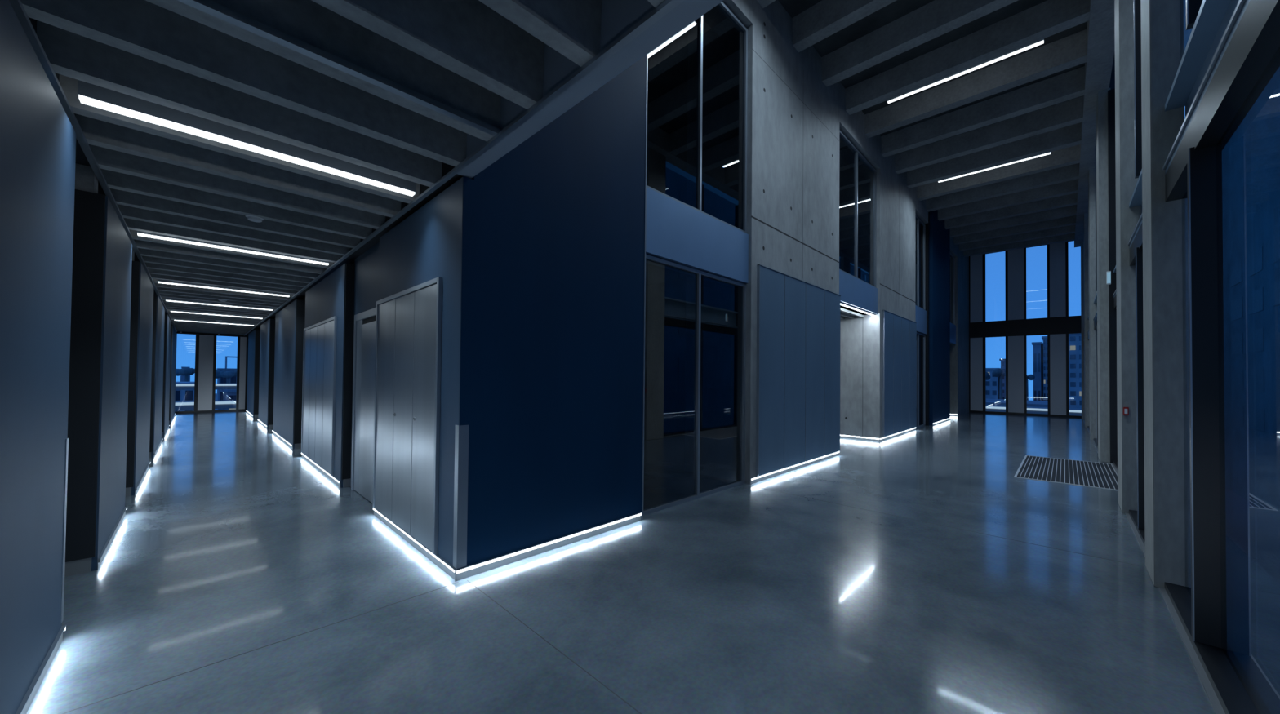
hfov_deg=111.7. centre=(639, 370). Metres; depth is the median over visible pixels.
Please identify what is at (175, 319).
linear light
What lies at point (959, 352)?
wall
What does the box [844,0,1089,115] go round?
ceiling beam
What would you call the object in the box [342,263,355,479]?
wall
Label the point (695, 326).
glass door
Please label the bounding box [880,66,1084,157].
ceiling beam
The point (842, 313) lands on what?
ceiling
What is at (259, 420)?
baseboard
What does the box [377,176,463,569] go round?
wall
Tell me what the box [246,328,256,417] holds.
wall
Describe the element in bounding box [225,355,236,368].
gantry
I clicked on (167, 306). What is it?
rib
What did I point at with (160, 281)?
linear light
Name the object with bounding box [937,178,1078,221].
ceiling beam
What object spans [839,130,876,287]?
window
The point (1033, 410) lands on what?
viaduct
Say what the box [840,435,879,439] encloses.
strip light
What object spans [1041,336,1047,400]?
office tower
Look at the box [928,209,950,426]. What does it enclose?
wall
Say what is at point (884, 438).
baseboard
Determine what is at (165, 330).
wall
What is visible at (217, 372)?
tree
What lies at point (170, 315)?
rib
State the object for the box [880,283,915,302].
joint
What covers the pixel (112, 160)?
rib
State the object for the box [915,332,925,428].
window
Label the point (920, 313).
spandrel
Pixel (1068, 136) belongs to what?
ceiling beam
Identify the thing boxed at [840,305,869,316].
ceiling
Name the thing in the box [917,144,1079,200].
ceiling beam
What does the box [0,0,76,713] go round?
wall
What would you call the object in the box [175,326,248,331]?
rib
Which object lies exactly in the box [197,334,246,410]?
wall
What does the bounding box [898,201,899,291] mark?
joint
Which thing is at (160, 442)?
baseboard
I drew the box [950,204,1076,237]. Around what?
ceiling beam
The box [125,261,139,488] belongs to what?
wall
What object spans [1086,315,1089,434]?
window
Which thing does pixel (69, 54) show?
rib
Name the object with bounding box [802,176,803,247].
joint
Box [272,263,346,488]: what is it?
wall
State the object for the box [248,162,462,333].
ceiling edge
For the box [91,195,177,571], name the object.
wall
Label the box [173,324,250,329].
rib
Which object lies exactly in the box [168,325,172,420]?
wall
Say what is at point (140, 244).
rib
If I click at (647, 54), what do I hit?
trim
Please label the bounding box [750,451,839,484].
baseboard
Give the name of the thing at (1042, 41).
linear light
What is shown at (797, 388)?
panel
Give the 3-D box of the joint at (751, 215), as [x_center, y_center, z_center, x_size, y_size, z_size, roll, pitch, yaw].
[2.936,-2.294,7.842,0.006,0.024,3.570,0,-1,44]
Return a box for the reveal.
[924,211,928,426]
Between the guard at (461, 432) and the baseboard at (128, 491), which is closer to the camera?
the guard at (461, 432)
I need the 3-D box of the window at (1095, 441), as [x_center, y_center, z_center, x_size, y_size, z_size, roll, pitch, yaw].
[11.070,-1.795,10.460,0.170,7.320,3.630,0,-1,44]
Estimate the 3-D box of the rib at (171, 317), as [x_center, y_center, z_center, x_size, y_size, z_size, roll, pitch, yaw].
[-13.117,-1.701,13.456,0.132,0.370,2.010,0,-1,44]
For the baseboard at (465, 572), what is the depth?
3.90 m
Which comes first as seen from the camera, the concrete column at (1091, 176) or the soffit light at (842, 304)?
the soffit light at (842, 304)
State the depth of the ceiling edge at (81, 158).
3.33 m
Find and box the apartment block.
[986,368,1000,399]
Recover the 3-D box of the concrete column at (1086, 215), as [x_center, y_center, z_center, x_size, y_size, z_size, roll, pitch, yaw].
[15.700,-1.719,15.219,0.170,7.400,0.850,0,-1,44]
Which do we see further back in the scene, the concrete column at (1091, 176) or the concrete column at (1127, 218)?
the concrete column at (1091, 176)
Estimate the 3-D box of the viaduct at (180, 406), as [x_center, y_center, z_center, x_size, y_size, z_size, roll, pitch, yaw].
[-36.499,8.700,36.934,4.100,12.200,26.000,0,-1,44]
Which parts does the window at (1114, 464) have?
sill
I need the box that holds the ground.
[214,393,1279,586]
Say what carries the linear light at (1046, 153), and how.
hanging from the ceiling at (897, 9)
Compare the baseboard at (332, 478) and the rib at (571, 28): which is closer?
the rib at (571, 28)
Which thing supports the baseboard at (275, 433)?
attached to the wall at (325, 300)
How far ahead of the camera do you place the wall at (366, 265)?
5.77 m
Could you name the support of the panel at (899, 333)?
attached to the wall at (551, 397)
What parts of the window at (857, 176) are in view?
pane, pane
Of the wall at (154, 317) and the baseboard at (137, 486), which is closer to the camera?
the baseboard at (137, 486)
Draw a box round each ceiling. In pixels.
[778,0,1115,154]
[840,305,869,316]
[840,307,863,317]
[840,311,853,318]
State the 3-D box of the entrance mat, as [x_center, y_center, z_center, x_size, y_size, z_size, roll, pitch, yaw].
[7.644,1.787,7.764,1.265,0.008,2.910,0,-1,44]
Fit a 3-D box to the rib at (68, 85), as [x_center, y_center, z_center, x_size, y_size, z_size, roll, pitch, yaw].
[-2.774,-1.752,3.327,0.132,0.370,2.010,0,-1,44]
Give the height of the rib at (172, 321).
0.370 m
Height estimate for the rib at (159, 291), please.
0.370 m
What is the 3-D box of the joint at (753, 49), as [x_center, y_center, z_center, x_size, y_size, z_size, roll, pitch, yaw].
[2.960,-4.858,7.880,0.005,0.008,3.570,0,-1,44]
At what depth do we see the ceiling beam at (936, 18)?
7.53 m
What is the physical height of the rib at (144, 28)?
0.370 m
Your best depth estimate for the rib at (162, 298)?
9.54 m
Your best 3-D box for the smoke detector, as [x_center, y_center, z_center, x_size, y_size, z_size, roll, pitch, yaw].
[-3.947,-1.732,4.454,0.180,0.400,0.180,0,-1,44]
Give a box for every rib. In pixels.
[20,0,466,166]
[36,20,442,186]
[58,74,419,203]
[75,113,401,217]
[88,144,385,229]
[100,168,372,239]
[109,187,360,248]
[116,204,350,255]
[124,217,341,262]
[128,229,333,268]
[133,239,325,274]
[137,248,319,279]
[141,255,313,283]
[144,262,308,287]
[145,0,501,142]
[147,268,303,291]
[150,273,297,294]
[152,278,293,297]
[154,283,290,300]
[155,286,286,302]
[158,290,284,305]
[160,293,280,307]
[160,297,277,310]
[162,299,274,311]
[164,302,272,313]
[164,305,270,315]
[165,306,267,317]
[168,311,262,319]
[168,313,262,321]
[169,315,260,323]
[170,316,257,324]
[172,320,253,327]
[172,320,254,326]
[173,322,253,328]
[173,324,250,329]
[174,324,249,330]
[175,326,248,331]
[175,328,246,333]
[176,328,245,333]
[311,0,544,109]
[478,0,601,66]
[647,0,664,7]
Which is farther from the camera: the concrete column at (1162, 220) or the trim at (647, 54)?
the trim at (647, 54)
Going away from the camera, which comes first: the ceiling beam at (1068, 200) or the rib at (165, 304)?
the rib at (165, 304)
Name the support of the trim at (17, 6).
attached to the wall at (37, 137)
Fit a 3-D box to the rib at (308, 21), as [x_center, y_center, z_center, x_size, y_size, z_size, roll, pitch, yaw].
[-1.666,-1.758,2.242,0.132,0.370,2.010,0,-1,44]
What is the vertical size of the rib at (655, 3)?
0.370 m
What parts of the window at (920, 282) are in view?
pane, pane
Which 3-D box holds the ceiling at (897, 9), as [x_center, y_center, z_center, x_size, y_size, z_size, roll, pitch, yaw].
[8.139,-6.170,12.130,7.700,0.300,25.900,0,-1,44]
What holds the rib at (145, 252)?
attached to the ceiling
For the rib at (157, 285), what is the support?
attached to the ceiling
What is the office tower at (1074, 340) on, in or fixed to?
on the ground
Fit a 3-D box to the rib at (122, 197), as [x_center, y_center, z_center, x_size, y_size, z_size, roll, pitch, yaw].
[-4.252,-1.745,4.774,0.132,0.370,2.010,0,-1,44]
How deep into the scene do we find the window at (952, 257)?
18.90 m
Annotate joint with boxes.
[61,582,458,713]
[466,580,641,713]
[751,215,839,262]
[752,48,835,136]
[753,486,1136,565]
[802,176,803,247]
[862,381,862,436]
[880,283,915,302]
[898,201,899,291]
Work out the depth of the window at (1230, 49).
2.56 m
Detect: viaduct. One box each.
[174,400,235,410]
[175,383,236,390]
[986,404,1081,415]
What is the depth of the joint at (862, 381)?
11.35 m
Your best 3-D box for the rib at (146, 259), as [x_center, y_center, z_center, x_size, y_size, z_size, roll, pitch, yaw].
[-6.468,-1.734,6.945,0.132,0.370,2.010,0,-1,44]
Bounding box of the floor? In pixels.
[26,411,1279,713]
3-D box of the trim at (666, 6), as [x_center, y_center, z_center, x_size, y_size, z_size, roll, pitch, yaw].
[-7.600,-1.508,9.398,25.200,0.023,0.036,0,-1,44]
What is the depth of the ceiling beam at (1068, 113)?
10.65 m
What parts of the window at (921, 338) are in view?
pane, pane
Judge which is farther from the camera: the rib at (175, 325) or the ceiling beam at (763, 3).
the rib at (175, 325)
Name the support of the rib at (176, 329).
attached to the ceiling
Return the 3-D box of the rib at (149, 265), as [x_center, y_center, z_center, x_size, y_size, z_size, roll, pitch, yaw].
[-6.838,-1.732,7.306,0.132,0.370,2.010,0,-1,44]
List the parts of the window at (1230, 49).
pane, pane, channel rail, sill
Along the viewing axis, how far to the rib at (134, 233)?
5.69 m
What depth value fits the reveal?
15.06 m
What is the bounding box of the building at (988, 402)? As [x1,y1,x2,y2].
[986,399,1048,407]
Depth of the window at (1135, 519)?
4.59 m
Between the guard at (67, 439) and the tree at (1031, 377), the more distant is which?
the tree at (1031, 377)
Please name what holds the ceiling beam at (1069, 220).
attached to the ceiling at (897, 9)
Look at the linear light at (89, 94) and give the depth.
2.91 m
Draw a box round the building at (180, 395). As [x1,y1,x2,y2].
[174,382,194,411]
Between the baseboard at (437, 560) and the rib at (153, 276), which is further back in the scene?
the rib at (153, 276)
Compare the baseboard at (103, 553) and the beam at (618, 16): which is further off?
the baseboard at (103, 553)
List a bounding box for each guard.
[60,438,68,624]
[453,425,468,568]
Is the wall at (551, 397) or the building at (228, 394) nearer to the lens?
the wall at (551, 397)
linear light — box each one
[77,80,415,196]
[137,231,328,265]
[157,279,289,297]
[165,297,272,311]
[170,309,262,319]
[173,318,253,325]
[887,38,1044,103]
[937,151,1050,182]
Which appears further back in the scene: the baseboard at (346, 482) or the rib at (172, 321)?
the rib at (172, 321)
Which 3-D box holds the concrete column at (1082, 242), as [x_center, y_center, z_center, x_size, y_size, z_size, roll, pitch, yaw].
[18.551,-1.647,18.130,0.170,7.400,0.600,0,-1,44]
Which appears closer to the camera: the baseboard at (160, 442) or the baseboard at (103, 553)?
the baseboard at (103, 553)
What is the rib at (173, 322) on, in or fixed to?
attached to the ceiling
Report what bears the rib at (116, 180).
attached to the ceiling
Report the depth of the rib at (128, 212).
4.96 m
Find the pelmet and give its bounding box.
[177,330,246,335]
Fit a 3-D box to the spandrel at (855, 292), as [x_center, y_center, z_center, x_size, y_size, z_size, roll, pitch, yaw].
[5.005,-1.792,10.261,0.335,0.650,2.800,0,-1,44]
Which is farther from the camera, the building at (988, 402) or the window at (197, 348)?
the building at (988, 402)
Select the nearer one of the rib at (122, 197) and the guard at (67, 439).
the guard at (67, 439)
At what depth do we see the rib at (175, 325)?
15.55 m
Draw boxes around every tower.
[180,366,190,382]
[999,359,1005,399]
[1031,342,1043,400]
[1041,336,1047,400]
[1068,333,1081,408]
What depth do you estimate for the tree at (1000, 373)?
86.94 m
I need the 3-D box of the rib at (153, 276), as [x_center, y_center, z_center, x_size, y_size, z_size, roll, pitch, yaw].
[-7.576,-1.729,8.030,0.132,0.370,2.010,0,-1,44]
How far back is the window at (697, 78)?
5.89 m
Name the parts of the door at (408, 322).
door, door, door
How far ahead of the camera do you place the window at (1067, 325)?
19.93 m
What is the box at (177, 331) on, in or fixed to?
attached to the window at (197, 348)
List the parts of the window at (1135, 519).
channel rail, sill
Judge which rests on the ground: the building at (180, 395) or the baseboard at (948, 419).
the building at (180, 395)
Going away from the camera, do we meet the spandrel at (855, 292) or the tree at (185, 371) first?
the spandrel at (855, 292)
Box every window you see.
[174,331,248,413]
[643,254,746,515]
[646,1,747,233]
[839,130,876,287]
[915,214,925,310]
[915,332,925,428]
[950,253,955,324]
[968,240,1081,418]
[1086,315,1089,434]
[1092,146,1097,453]
[1107,88,1117,474]
[1124,0,1145,557]
[1158,0,1279,713]
[1186,66,1279,522]
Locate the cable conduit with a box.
[177,0,501,136]
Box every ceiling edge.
[28,17,172,325]
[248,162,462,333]
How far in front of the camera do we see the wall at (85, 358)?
3.44 m
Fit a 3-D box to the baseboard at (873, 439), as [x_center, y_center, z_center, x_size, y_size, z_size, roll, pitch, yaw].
[5.653,1.783,11.488,1.250,0.090,0.016,0,-1,44]
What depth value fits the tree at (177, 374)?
87.09 m
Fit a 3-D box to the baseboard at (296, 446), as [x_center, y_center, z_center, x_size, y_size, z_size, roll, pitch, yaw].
[-7.120,1.613,9.292,0.012,0.115,0.430,0,-1,44]
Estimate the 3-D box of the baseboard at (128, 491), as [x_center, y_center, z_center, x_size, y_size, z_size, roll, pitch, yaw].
[-6.631,1.561,5.503,0.012,0.115,0.238,0,-1,44]
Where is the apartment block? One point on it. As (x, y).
(993, 384)
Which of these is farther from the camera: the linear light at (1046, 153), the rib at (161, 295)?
the linear light at (1046, 153)
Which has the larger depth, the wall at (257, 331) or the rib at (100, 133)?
the wall at (257, 331)
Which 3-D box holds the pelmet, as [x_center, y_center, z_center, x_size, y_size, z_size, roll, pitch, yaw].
[-17.223,-1.548,17.495,0.120,0.115,2.040,0,-1,44]
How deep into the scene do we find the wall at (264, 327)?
13.18 m
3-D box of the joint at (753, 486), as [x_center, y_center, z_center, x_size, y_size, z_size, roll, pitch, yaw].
[2.990,1.705,5.081,3.750,0.001,0.006,0,-1,44]
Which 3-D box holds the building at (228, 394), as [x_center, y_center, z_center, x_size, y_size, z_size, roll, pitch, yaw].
[-57.380,8.982,69.279,11.400,12.200,13.400,0,-1,44]
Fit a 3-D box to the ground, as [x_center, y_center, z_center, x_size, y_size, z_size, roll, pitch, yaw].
[22.335,18.559,215.661,570.000,1.000,500.000,0,-1,44]
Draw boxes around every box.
[177,331,198,333]
[215,333,237,336]
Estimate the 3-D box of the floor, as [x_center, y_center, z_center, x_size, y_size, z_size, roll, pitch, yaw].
[0.364,2.017,17.513,26.400,0.300,28.800,0,-1,44]
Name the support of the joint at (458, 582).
on the floor
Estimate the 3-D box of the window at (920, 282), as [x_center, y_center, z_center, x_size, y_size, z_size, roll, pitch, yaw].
[9.291,-3.582,14.508,0.070,3.020,1.800,0,-1,44]
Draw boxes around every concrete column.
[1080,240,1084,419]
[1083,213,1089,427]
[1088,168,1097,439]
[1095,88,1110,462]
[1114,0,1141,513]
[1140,0,1185,587]
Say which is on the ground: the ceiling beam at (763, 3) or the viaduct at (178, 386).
the viaduct at (178, 386)
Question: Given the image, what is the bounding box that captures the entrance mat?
[1013,455,1117,490]
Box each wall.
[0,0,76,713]
[65,189,105,562]
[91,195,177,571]
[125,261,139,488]
[149,294,156,452]
[161,314,166,432]
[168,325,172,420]
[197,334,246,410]
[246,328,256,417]
[253,329,260,414]
[257,318,271,429]
[267,319,275,425]
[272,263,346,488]
[293,299,305,444]
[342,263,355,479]
[350,241,379,486]
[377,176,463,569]
[457,0,928,569]
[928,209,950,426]
[950,237,968,416]
[969,241,1066,415]
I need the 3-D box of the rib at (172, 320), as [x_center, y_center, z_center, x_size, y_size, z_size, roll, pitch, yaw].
[-13.856,-1.697,14.179,0.132,0.370,2.010,0,-1,44]
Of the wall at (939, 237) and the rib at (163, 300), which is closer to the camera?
the rib at (163, 300)
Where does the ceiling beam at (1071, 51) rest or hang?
attached to the ceiling at (897, 9)
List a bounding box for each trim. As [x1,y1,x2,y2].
[8,0,177,332]
[244,0,684,335]
[641,53,648,519]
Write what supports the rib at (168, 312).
attached to the ceiling
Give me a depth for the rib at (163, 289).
9.00 m
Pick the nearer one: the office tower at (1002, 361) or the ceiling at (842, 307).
the ceiling at (842, 307)
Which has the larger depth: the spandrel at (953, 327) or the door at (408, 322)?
the spandrel at (953, 327)
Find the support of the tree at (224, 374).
on the ground
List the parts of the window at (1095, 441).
sill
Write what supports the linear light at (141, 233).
hanging from the ceiling
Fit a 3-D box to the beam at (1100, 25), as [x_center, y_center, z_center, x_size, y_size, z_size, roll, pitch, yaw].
[10.228,-5.794,9.802,0.340,0.480,25.088,0,-1,44]
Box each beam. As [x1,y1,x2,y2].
[457,0,723,178]
[756,0,775,8]
[791,0,896,52]
[821,0,1017,86]
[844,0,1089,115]
[864,28,1087,137]
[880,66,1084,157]
[894,96,1083,173]
[906,122,1081,188]
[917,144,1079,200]
[926,163,1079,211]
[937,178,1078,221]
[944,192,1077,229]
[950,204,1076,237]
[953,215,1075,244]
[959,224,1075,251]
[964,232,1075,257]
[1074,0,1115,247]
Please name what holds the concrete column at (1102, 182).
on the floor
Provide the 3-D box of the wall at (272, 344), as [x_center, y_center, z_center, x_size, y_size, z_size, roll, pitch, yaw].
[-10.466,0.050,12.595,0.020,3.045,0.448,0,-1,44]
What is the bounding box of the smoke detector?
[245,215,263,222]
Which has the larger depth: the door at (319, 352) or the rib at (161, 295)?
the rib at (161, 295)
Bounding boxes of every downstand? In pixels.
[75,163,97,193]
[132,248,134,261]
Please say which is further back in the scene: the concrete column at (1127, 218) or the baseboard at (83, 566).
the concrete column at (1127, 218)
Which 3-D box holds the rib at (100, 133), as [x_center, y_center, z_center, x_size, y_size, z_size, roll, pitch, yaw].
[-3.144,-1.750,3.689,0.132,0.370,2.010,0,-1,44]
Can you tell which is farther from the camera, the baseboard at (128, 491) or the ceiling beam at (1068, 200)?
the ceiling beam at (1068, 200)
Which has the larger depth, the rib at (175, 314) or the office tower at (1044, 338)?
the office tower at (1044, 338)
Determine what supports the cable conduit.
attached to the rib at (308, 21)
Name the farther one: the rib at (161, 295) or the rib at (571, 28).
the rib at (161, 295)
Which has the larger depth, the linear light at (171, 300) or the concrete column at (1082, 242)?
the concrete column at (1082, 242)
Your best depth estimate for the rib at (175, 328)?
16.61 m
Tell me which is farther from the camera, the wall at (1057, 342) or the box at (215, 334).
the wall at (1057, 342)
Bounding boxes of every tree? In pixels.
[175,368,180,376]
[178,367,195,382]
[215,370,220,378]
[219,370,235,383]
[986,372,990,380]
[991,368,1005,399]
[1026,374,1035,400]
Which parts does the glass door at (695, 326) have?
pane, pane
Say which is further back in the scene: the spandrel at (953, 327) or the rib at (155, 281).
the spandrel at (953, 327)
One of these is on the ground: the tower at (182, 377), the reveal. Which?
the tower at (182, 377)
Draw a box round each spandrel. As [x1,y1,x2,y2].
[645,187,748,284]
[839,270,877,315]
[915,305,926,334]
[950,323,955,344]
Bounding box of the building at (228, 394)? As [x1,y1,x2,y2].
[221,389,236,409]
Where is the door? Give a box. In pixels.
[351,307,376,502]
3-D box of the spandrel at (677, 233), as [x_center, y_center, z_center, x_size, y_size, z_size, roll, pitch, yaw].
[0.720,-1.712,5.885,0.335,0.745,2.305,0,-1,44]
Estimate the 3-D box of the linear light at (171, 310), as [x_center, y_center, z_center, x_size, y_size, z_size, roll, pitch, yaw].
[-11.444,-1.691,11.805,0.072,0.407,1.792,0,-1,44]
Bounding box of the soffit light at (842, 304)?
[840,302,875,315]
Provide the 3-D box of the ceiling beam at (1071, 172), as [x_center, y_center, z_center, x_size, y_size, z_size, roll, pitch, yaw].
[11.223,-5.736,13.704,3.700,0.460,0.290,0,-1,44]
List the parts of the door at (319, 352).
door, door, door, door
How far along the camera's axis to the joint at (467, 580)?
2.49 m
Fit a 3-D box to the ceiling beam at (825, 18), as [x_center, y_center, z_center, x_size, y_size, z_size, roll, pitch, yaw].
[4.059,-5.915,6.390,3.700,0.460,0.290,0,-1,44]
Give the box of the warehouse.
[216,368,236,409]
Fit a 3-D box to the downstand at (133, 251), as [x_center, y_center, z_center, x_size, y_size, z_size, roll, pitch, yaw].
[-6.690,-1.671,5.611,0.200,0.520,0.196,0,-1,44]
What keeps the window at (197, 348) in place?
in the wall at (204, 396)
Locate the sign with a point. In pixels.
(1108, 273)
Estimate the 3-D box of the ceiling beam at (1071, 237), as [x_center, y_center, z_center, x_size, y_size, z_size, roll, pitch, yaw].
[16.596,-5.601,19.190,3.700,0.460,0.290,0,-1,44]
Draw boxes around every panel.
[755,264,840,476]
[882,310,916,437]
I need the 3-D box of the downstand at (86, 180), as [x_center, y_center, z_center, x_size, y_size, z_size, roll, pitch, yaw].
[-4.526,-1.682,3.491,0.200,0.520,0.196,0,-1,44]
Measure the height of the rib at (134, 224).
0.370 m
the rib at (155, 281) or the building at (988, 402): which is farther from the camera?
the building at (988, 402)
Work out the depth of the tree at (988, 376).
81.85 m
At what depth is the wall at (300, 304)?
9.18 m
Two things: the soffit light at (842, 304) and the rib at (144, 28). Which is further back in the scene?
the soffit light at (842, 304)
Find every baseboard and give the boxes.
[15,625,66,713]
[64,557,91,577]
[97,506,127,570]
[125,487,131,497]
[134,462,150,495]
[153,438,162,457]
[257,419,266,428]
[271,430,293,449]
[294,443,301,449]
[301,453,340,488]
[342,478,350,487]
[373,508,456,579]
[454,512,642,582]
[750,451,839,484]
[840,434,879,441]
[880,427,915,441]
[933,417,950,425]
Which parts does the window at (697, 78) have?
pane, pane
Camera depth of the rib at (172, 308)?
11.57 m
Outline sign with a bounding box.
[1106,271,1111,284]
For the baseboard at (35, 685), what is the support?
attached to the wall at (37, 137)
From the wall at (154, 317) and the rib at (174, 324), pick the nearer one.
the wall at (154, 317)
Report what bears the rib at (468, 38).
attached to the ceiling
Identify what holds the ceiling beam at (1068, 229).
attached to the ceiling at (897, 9)
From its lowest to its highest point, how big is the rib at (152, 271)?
0.370 m
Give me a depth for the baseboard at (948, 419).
16.08 m
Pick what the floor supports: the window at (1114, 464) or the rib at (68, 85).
the window at (1114, 464)

